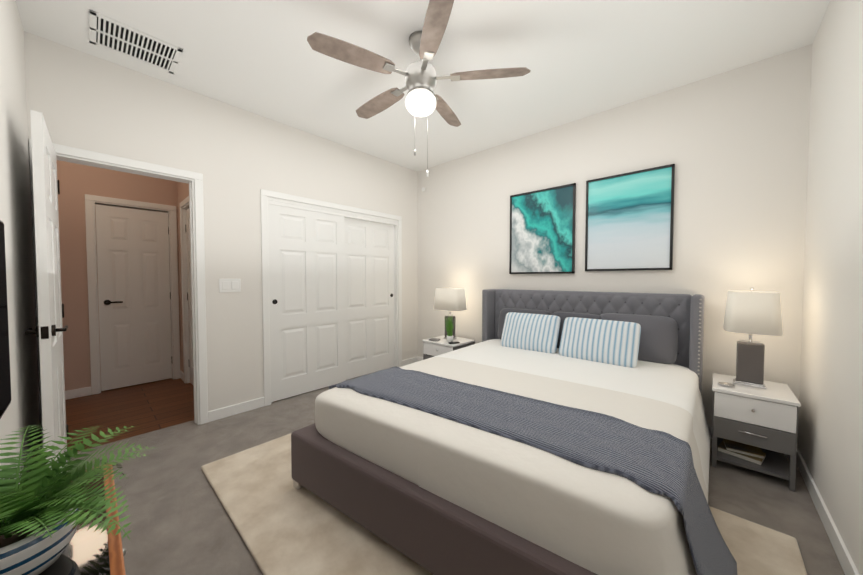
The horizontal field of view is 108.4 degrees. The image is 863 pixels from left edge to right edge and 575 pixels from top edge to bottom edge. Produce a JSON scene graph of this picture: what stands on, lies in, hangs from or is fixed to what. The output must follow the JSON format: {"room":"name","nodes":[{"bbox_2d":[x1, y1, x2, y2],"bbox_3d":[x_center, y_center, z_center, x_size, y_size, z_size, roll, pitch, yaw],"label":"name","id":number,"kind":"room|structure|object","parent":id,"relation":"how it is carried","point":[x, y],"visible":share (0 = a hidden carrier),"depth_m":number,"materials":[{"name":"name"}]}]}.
{"room":"bedroom","nodes":[
{"label":"bedroom","id":0,"kind":"room"},
{"bbox_2d":[0,0,39,483],"bbox_3d":[-1.210,-0.166,0.694,3.600,2.740,0.120,2,2,42],"label":"wall","id":1,"kind":"structure","parent":0,"point":[22,410],"depth_m":1.55,"materials":[{"name":"white paint"}]},
{"bbox_2d":[0,220,10,418],"bbox_3d":[-0.922,0.093,0.566,1.150,0.570,0.060,2,2,42],"label":"tv","id":2,"kind":"object","parent":1,"relation":"attached to","point":[5,389],"visible":1,"depth_m":0.92,"materials":[{"name":"black plastic"}]},
{"bbox_2d":[25,110,68,472],"bbox_3d":[-2.146,0.160,1.760,0.771,2.000,0.131,2,2,43],"label":"room door","id":3,"kind":"structure","parent":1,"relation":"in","point":[49,330],"depth_m":1.52,"materials":[{"name":"white wood"}]},
{"bbox_2d":[57,160,180,390],"bbox_3d":[-3.790,-0.240,3.103,0.160,2.740,2.170,2,2,42],"label":"wall","id":4,"kind":"structure","parent":0,"point":[77,182],"depth_m":3.19,"materials":[{"name":"beige paint"}]},
{"bbox_2d":[65,386,90,399],"bbox_3d":[-3.978,1.095,2.809,0.013,0.090,1.222,2,2,42],"label":"baseboard","id":5,"kind":"structure","parent":4,"relation":"attached to","point":[86,391],"depth_m":3.19,"materials":[{"name":"white wood"}]},
{"bbox_2d":[95,204,171,390],"bbox_3d":[-3.335,0.111,3.525,0.083,1.990,0.600,2,2,42],"label":"hall door","id":6,"kind":"structure","parent":4,"relation":"in","point":[134,293],"depth_m":3.51,"materials":[{"name":"white wood"}]},
{"bbox_2d":[177,182,188,382],"bbox_3d":[-2.453,-0.246,3.319,1.526,2.740,0.150,2,2,42],"label":"wall","id":7,"kind":"structure","parent":0,"point":[182,191],"depth_m":3.72,"materials":[{"name":"beige paint"}]},
{"bbox_2d":[185,208,192,384],"bbox_3d":[-2.584,0.115,3.377,0.680,1.990,0.083,2,2,42],"label":"hall door","id":8,"kind":"structure","parent":7,"relation":"in","point":[187,227],"depth_m":3.54,"materials":[{"name":"white wood"}]},
{"bbox_2d":[24,31,417,448],"bbox_3d":[-1.394,-0.244,3.254,0.120,2.740,3.660,2,2,42],"label":"wall","id":9,"kind":"structure","parent":0,"point":[238,158],"depth_m":2.71,"materials":[{"name":"white paint"}]},
{"bbox_2d":[29,139,207,448],"bbox_3d":[-2.246,0.110,2.331,0.156,2.088,0.884,2,2,42],"label":"door frame","id":10,"kind":"structure","parent":9,"relation":"attached to","point":[194,180],"depth_m":2.61,"materials":[{"name":"white wood"}]},
{"bbox_2d":[219,279,240,291],"bbox_3d":[-1.775,-0.018,2.743,0.011,0.118,0.165,2,2,42],"label":"switch plate","id":11,"kind":"object","parent":9,"relation":"attached to","point":[229,285],"visible":1,"depth_m":2.74,"materials":[{"name":"white plastic"}]},
{"bbox_2d":[208,397,263,421],"bbox_3d":[-1.748,1.095,2.806,0.013,0.090,0.444,2,2,42],"label":"baseboard","id":12,"kind":"structure","parent":9,"relation":"attached to","point":[213,415],"depth_m":2.79,"materials":[{"name":"white wood"}]},
{"bbox_2d":[268,204,345,401],"bbox_3d":[-1.297,0.132,3.325,0.038,1.960,0.833,2,2,42],"label":"closet door","id":13,"kind":"structure","parent":9,"relation":"in","point":[307,292],"depth_m":3.28,"materials":[{"name":"white wood"}]},
{"bbox_2d":[260,189,401,405],"bbox_3d":[-1.048,0.085,3.632,0.136,2.058,1.766,2,2,42],"label":"door frame","id":14,"kind":"structure","parent":9,"relation":"attached to","point":[272,195],"depth_m":3.16,"materials":[{"name":"white wood"}]},
{"bbox_2d":[268,200,396,224],"bbox_3d":[-1.048,-0.838,3.604,0.095,0.035,1.626,2,2,42],"label":"trim","id":15,"kind":"structure","parent":9,"relation":"attached to","point":[345,215],"depth_m":3.48,"materials":[{"name":"white wood"}]},
{"bbox_2d":[344,217,394,379],"bbox_3d":[-0.797,0.113,3.941,0.038,1.960,0.833,2,2,42],"label":"closet door","id":16,"kind":"structure","parent":9,"relation":"in","point":[369,302],"depth_m":3.93,"materials":[{"name":"white wood"}]},
{"bbox_2d":[402,356,417,365],"bbox_3d":[-0.314,1.047,4.379,0.016,0.090,0.282,2,2,42],"label":"baseboard","id":17,"kind":"structure","parent":9,"relation":"attached to","point":[415,359],"depth_m":4.38,"materials":[{"name":"white wood"}]},
{"bbox_2d":[16,0,829,171],"bbox_3d":[-0.988,-1.632,2.179,5.570,0.100,4.640,2,2,42],"label":"ceiling","id":18,"kind":"structure","parent":0,"point":[580,59],"depth_m":2.09,"materials":[{"name":"white paint"}]},
{"bbox_2d":[89,9,182,73],"bbox_3d":[-1.919,-1.572,2.027,0.360,0.010,0.420,2,2,42],"label":"ceiling vent","id":19,"kind":"object","parent":18,"relation":"in","point":[110,34],"visible":1,"depth_m":2.00,"materials":[{"name":"white metal"}]},
{"bbox_2d":[307,0,530,176],"bbox_3d":[-0.115,-1.144,2.035,1.235,0.864,1.298,2,2,42],"label":"fan","id":20,"kind":"object","parent":18,"relation":"hanging from","point":[422,98],"visible":1,"depth_m":1.90,"materials":[{"name":"brown wood"}]},
{"bbox_2d":[65,368,844,574],"bbox_3d":[-0.988,1.187,2.265,5.570,0.060,4.640,2,2,42],"label":"floor","id":21,"kind":"structure","parent":0,"point":[179,518],"depth_m":1.86,"materials":[{"name":"carpet"}]},
{"bbox_2d":[14,464,126,574],"bbox_3d":[-0.630,0.910,0.487,1.460,0.602,0.278,2,2,42],"label":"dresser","id":22,"kind":"object","parent":21,"relation":"on","point":[90,551],"visible":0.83,"depth_m":0.71,"materials":[{"name":"brown wood"}]},
{"bbox_2d":[0,425,153,574],"bbox_3d":[-0.827,0.475,0.707,0.415,0.253,0.336,2,2,42],"label":"fern plant","id":23,"kind":"object","parent":22,"relation":"on","point":[41,518],"visible":1,"depth_m":0.67,"materials":[{"name":"green plant"}]},
{"bbox_2d":[422,335,474,359],"bbox_3d":[0.206,0.871,3.752,0.476,0.480,0.440,2,2,42],"label":"nightstand","id":24,"kind":"object","parent":21,"relation":"on","point":[436,348],"visible":0.35,"depth_m":3.65,"materials":[{"name":"grey wood"}]},
{"bbox_2d":[445,315,453,341],"bbox_3d":[0.217,0.468,3.603,0.121,0.334,0.161,2,2,42],"label":"grass plant","id":25,"kind":"object","parent":24,"relation":"on","point":[450,326],"visible":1,"depth_m":3.59,"materials":[{"name":"green plant"}]},
{"bbox_2d":[434,287,466,339],"bbox_3d":[0.225,0.308,3.772,0.380,0.641,0.260,2,2,42],"label":"lamp","id":26,"kind":"object","parent":24,"relation":"on","point":[450,299],"visible":0.9,"depth_m":3.67,"materials":[{"name":"white fabric"}]},
{"bbox_2d":[201,433,806,574],"bbox_3d":[0.106,1.162,1.721,2.720,0.022,1.730,2,2,42],"label":"rug","id":27,"kind":"object","parent":21,"relation":"on","point":[283,525],"visible":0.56,"depth_m":1.47,"materials":[{"name":"beige carpet"}]},
{"bbox_2d":[291,289,736,574],"bbox_3d":[0.645,0.612,2.074,1.986,1.099,2.408,2,2,42],"label":"bed","id":28,"kind":"object","parent":21,"relation":"on","point":[543,432],"visible":1,"depth_m":1.37,"materials":[{"name":"grey fabric"}]},
{"bbox_2d":[712,373,800,491],"bbox_3d":[2.086,0.903,2.041,0.371,0.520,0.440,2,2,42],"label":"nightstand","id":29,"kind":"object","parent":21,"relation":"on","point":[755,429],"visible":1,"depth_m":1.91,"materials":[{"name":"grey wood"}]},
{"bbox_2d":[718,382,734,386],"bbox_3d":[1.931,0.636,2.038,0.080,0.012,0.080,2,2,42],"label":"dish","id":30,"kind":"object","parent":29,"relation":"on","point":[726,384],"visible":1,"depth_m":2.04,"materials":[{"name":"grey ceramic"}]},
{"bbox_2d":[723,288,782,389],"bbox_3d":[2.080,0.321,2.028,0.260,0.641,0.380,2,2,42],"label":"lamp","id":31,"kind":"object","parent":29,"relation":"on","point":[750,313],"visible":1,"depth_m":1.95,"materials":[{"name":"white fabric"}]},
{"bbox_2d":[418,44,811,446],"bbox_3d":[1.173,-0.246,3.311,3.840,2.740,0.120,2,2,42],"label":"wall","id":32,"kind":"structure","parent":0,"point":[732,145],"depth_m":2.44,"materials":[{"name":"white paint"}]},
{"bbox_2d":[509,183,575,273],"bbox_3d":[1.131,-0.576,3.235,0.685,0.865,0.026,2,2,42],"label":"picture","id":33,"kind":"object","parent":32,"relation":"attached to","point":[542,231],"visible":0.96,"depth_m":3.21,"materials":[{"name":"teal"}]},
{"bbox_2d":[418,356,789,458],"bbox_3d":[1.128,1.080,3.302,3.600,0.090,0.013,2,2,42],"label":"baseboard","id":34,"kind":"structure","parent":32,"relation":"attached to","point":[419,358],"depth_m":2.38,"materials":[{"name":"white wood"}]},
{"bbox_2d":[585,164,674,270],"bbox_3d":[1.700,-0.570,2.717,0.655,0.845,0.026,2,2,42],"label":"picture","id":35,"kind":"object","parent":32,"relation":"attached to","point":[629,221],"visible":0.98,"depth_m":2.69,"materials":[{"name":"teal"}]},
{"bbox_2d":[798,0,862,574],"bbox_3d":[1.317,-0.166,0.706,0.120,2.740,3.540,2,2,42],"label":"wall","id":36,"kind":"structure","parent":0,"point":[830,434],"depth_m":1.51,"materials":[{"name":"white paint"}]},
{"bbox_2d":[796,447,859,574],"bbox_3d":[1.300,1.156,0.830,0.016,0.090,3.360,2,2,42],"label":"baseboard","id":37,"kind":"structure","parent":36,"relation":"attached to","point":[848,566],"depth_m":1.49,"materials":[{"name":"white wood"}]}
]}

